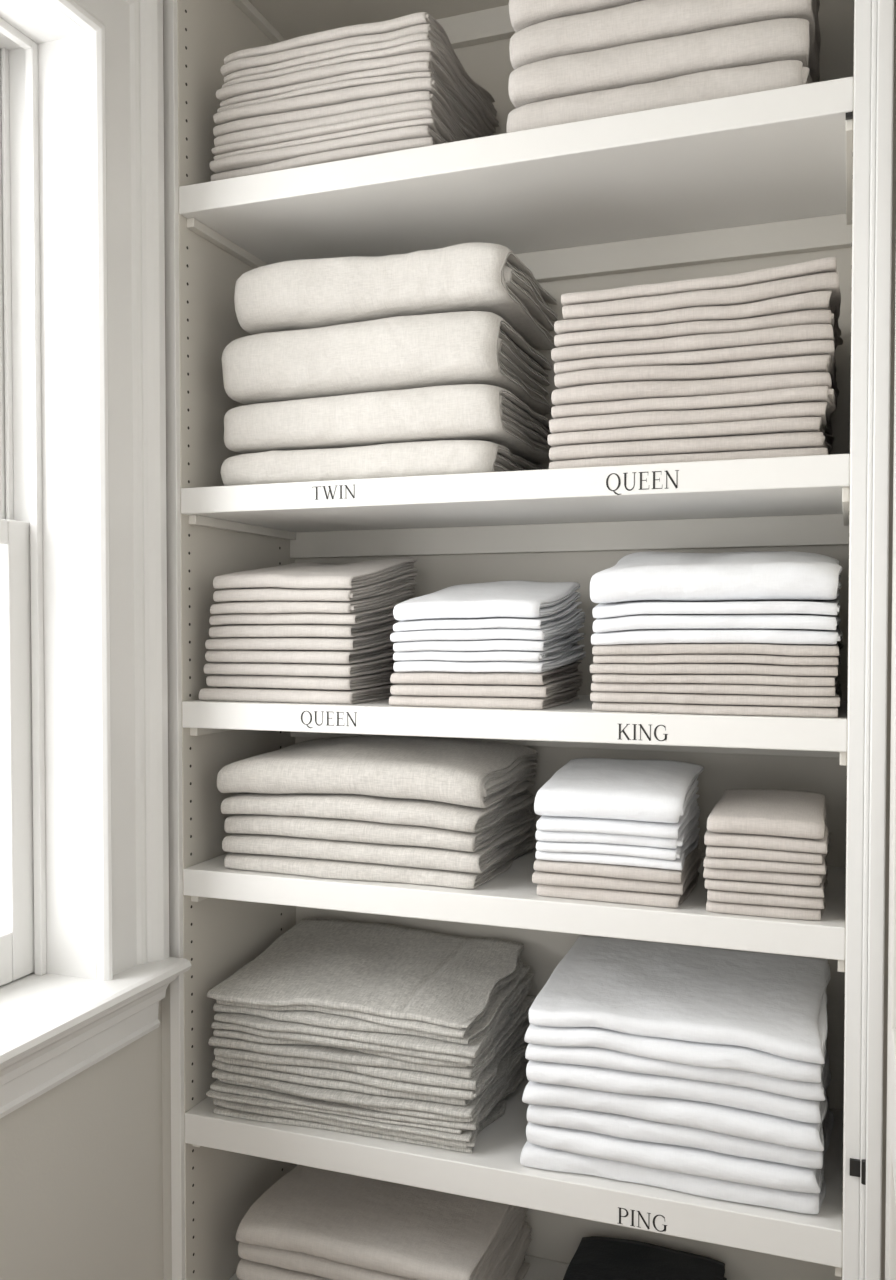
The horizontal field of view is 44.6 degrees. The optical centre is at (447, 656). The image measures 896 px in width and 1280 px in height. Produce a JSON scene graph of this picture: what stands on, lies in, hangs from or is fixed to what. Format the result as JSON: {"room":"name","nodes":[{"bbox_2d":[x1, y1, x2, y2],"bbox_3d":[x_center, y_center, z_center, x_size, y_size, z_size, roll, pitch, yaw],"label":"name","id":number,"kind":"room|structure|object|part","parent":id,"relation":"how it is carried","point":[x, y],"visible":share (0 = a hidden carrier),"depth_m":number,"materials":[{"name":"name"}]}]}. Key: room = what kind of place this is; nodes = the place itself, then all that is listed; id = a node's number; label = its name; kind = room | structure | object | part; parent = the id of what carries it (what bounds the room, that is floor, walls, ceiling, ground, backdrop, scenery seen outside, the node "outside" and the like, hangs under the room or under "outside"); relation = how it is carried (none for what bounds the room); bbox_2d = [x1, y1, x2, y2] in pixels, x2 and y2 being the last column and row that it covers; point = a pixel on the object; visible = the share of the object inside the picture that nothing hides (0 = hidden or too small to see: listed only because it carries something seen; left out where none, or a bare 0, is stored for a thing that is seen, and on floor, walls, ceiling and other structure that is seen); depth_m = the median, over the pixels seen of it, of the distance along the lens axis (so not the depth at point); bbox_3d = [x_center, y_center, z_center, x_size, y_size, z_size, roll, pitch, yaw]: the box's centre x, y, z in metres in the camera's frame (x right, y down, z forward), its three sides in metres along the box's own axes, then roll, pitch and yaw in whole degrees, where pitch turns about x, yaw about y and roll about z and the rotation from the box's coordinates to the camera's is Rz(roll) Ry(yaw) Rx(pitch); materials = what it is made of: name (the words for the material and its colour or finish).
{"room":"linen closet","nodes":[
{"label":"linen closet","id":0,"kind":"room"},
{"bbox_2d":[0,1000,162,1279],"bbox_3d":[-1.014,0.140,0.404,0.200,2.700,3.650,1,2,20],"label":"wall","id":1,"kind":"structure","parent":0,"point":[81,1162],"depth_m":1.53,"materials":[{"name":"beige paint"}]},
{"bbox_2d":[0,0,96,979],"bbox_3d":[-0.754,-0.188,1.103,0.200,1.344,0.982,1,2,20],"label":"window frame","id":2,"kind":"structure","parent":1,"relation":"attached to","point":[63,45],"depth_m":1.53,"materials":[{"name":"white paint"}]},
{"bbox_2d":[0,51,34,985],"bbox_3d":[-0.790,-0.192,1.116,0.078,1.310,0.952,1,2,20],"label":"window","id":3,"kind":"structure","parent":2,"relation":"attached to","point":[16,768],"depth_m":1.53,"materials":[{"name":"white glass"}]},
{"bbox_3d":[-0.811,-0.494,1.116,0.034,0.706,0.952,1,2,20],"label":"upper sash","id":4,"kind":"part","parent":3,"relation":"part of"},
{"bbox_2d":[0,976,176,1118],"bbox_3d":[-0.635,0.529,1.076,0.055,0.087,1.194,1,2,20],"label":"trim","id":5,"kind":"structure","parent":1,"relation":"attached to","point":[24,1079],"depth_m":1.46,"materials":[{"name":"white paint"}]},
{"bbox_2d":[0,957,191,1067],"bbox_3d":[-0.695,0.476,1.089,0.212,0.018,1.231,1,2,20],"label":"window sill","id":6,"kind":"structure","parent":1,"relation":"attached to","point":[36,1010],"depth_m":1.45,"materials":[{"name":"white paint"}]},
{"bbox_2d":[48,0,168,980],"bbox_3d":[-0.644,-0.253,1.061,0.034,1.440,1.212,1,2,20],"label":"trim","id":7,"kind":"structure","parent":1,"relation":"attached to","point":[126,74],"depth_m":1.57,"materials":[{"name":"white paint"}]},
{"bbox_2d":[881,0,895,1279],"bbox_3d":[0.841,0.117,1.260,2.690,2.700,0.100,1,2,20],"label":"wall","id":8,"kind":"structure","parent":0,"point":[893,283],"depth_m":1.32,"materials":[{"name":"beige paint"}]},
{"bbox_3d":[0.248,1.526,-0.025,2.890,0.050,3.650,1,2,20],"label":"floor","id":9,"kind":"structure","parent":0,"visible":0},
{"bbox_2d":[162,0,893,1279],"bbox_3d":[0.101,0.177,1.653,1.032,2.560,0.418,1,2,20],"label":"closet","id":10,"kind":"object","parent":9,"relation":"on","point":[743,183],"depth_m":1.62,"materials":[{"name":"white paint"}]},
{"bbox_3d":[-0.349,0.172,1.834,0.018,2.560,0.388,1,2,20],"label":"panel","id":11,"kind":"part","parent":10,"relation":"part of","materials":[{"name":"white paint"}]},
{"bbox_2d":[199,558,417,703],"bbox_3d":[-0.214,-0.048,1.736,0.260,0.227,0.270,1,2,20],"label":"sheets","id":12,"kind":"object","parent":10,"relation":"in","point":[303,632],"visible":0.98,"depth_m":1.62,"materials":[{"name":"beige fabric"}]},
{"bbox_2d":[209,12,498,180],"bbox_3d":[-0.143,-0.815,1.728,0.373,0.215,0.317,1,2,20],"label":"sheets","id":13,"kind":"object","parent":10,"relation":"on","point":[397,84],"visible":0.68,"depth_m":1.59,"materials":[{"name":"beige fabric"}]},
{"bbox_2d":[206,918,535,1152],"bbox_3d":[-0.113,0.583,1.736,0.447,0.226,0.328,1,2,20],"label":"folded linens","id":14,"kind":"object","parent":10,"relation":"in","point":[375,1030],"visible":1,"depth_m":1.63,"materials":[{"name":"grey fabric"}]},
{"bbox_2d":[217,735,537,888],"bbox_3d":[-0.102,0.226,1.730,0.431,0.189,0.329,1,2,20],"label":"folded blankets","id":15,"kind":"object","parent":10,"relation":"in","point":[422,810],"visible":0.99,"depth_m":1.60,"materials":[{"name":"beige fabric"}]},
{"bbox_3d":[0.102,-1.088,1.626,0.950,0.030,0.365,1,2,20],"label":"panel","id":16,"kind":"part","parent":10,"relation":"part of","materials":[{"name":"paint"}]},
{"bbox_2d":[236,1165,531,1279],"bbox_3d":[-0.094,0.941,1.750,0.395,0.166,0.317,1,2,20],"label":"folded blankets","id":17,"kind":"object","parent":10,"relation":"in","point":[312,1223],"visible":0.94,"depth_m":1.66,"materials":[{"name":"beige fabric"}]},
{"bbox_2d":[221,242,557,485],"bbox_3d":[-0.084,-0.428,1.713,0.454,0.342,0.322,1,2,20],"label":"folded blankets","id":18,"kind":"object","parent":10,"relation":"in","point":[422,362],"visible":0.9,"depth_m":1.58,"materials":[{"name":"beige fabric"}]},
{"bbox_2d":[389,580,585,708],"bbox_3d":[0.065,-0.025,1.622,0.234,0.186,0.253,1,2,20],"label":"stack","id":19,"kind":"object","parent":10,"relation":"in","point":[512,644],"visible":1,"depth_m":1.52,"materials":[{"name":"beige fabric"}]},
{"bbox_2d":[532,758,703,907],"bbox_3d":[0.245,0.241,1.546,0.206,0.169,0.224,1,2,20],"label":"sheets","id":20,"kind":"object","parent":10,"relation":"in","point":[626,831],"visible":1,"depth_m":1.46,"materials":[{"name":"white fabric"}]},
{"bbox_2d":[563,1236,726,1279],"bbox_3d":[0.285,0.989,1.634,0.241,0.077,0.277,1,2,20],"label":"folded blankets","id":21,"kind":"object","parent":10,"relation":"in","point":[595,1257],"visible":1,"depth_m":1.71,"materials":[{"name":"charcoal cotton"}]},
{"bbox_2d":[507,0,820,132],"bbox_3d":[0.317,-0.839,1.553,0.403,0.273,0.324,1,2,20],"label":"folded blankets","id":22,"kind":"object","parent":10,"relation":"on","point":[571,60],"visible":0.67,"depth_m":1.42,"materials":[{"name":"beige fabric"}]},
{"bbox_2d":[520,935,833,1213],"bbox_3d":[0.340,0.579,1.570,0.407,0.244,0.333,1,2,20],"label":"sheets","id":23,"kind":"object","parent":10,"relation":"in","point":[695,1070],"visible":1,"depth_m":1.44,"materials":[{"name":"white fabric"}]},
{"bbox_2d":[547,257,842,468],"bbox_3d":[0.357,-0.378,1.547,0.379,0.251,0.316,1,2,20],"label":"sheets","id":24,"kind":"object","parent":10,"relation":"in","point":[741,365],"visible":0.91,"depth_m":1.41,"materials":[{"name":"beige fabric"}]},
{"bbox_2d":[590,551,842,717],"bbox_3d":[0.381,-0.044,1.520,0.320,0.229,0.286,1,2,20],"label":"sheets","id":25,"kind":"object","parent":10,"relation":"in","point":[750,633],"visible":1,"depth_m":1.40,"materials":[{"name":"beige fabric"}]},
{"bbox_2d":[703,789,829,920],"bbox_3d":[0.435,0.261,1.476,0.152,0.132,0.226,1,2,20],"label":"sheets","id":26,"kind":"object","parent":10,"relation":"in","point":[767,851],"visible":1,"depth_m":1.38,"materials":[{"name":"beige fabric"}]},
{"bbox_3d":[0.492,0.616,1.309,0.020,0.028,0.013,1,2,20],"label":"hinge","id":27,"kind":"part","parent":10,"relation":"part of","materials":[{"name":"black metal"}]},
{"bbox_2d":[885,286,895,1279],"bbox_3d":[0.403,0.206,0.916,0.035,2.520,0.746,1,2,20],"label":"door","id":28,"kind":"structure","parent":10,"relation":"attached to","point":[890,1227],"depth_m":1.18,"materials":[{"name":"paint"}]}
]}

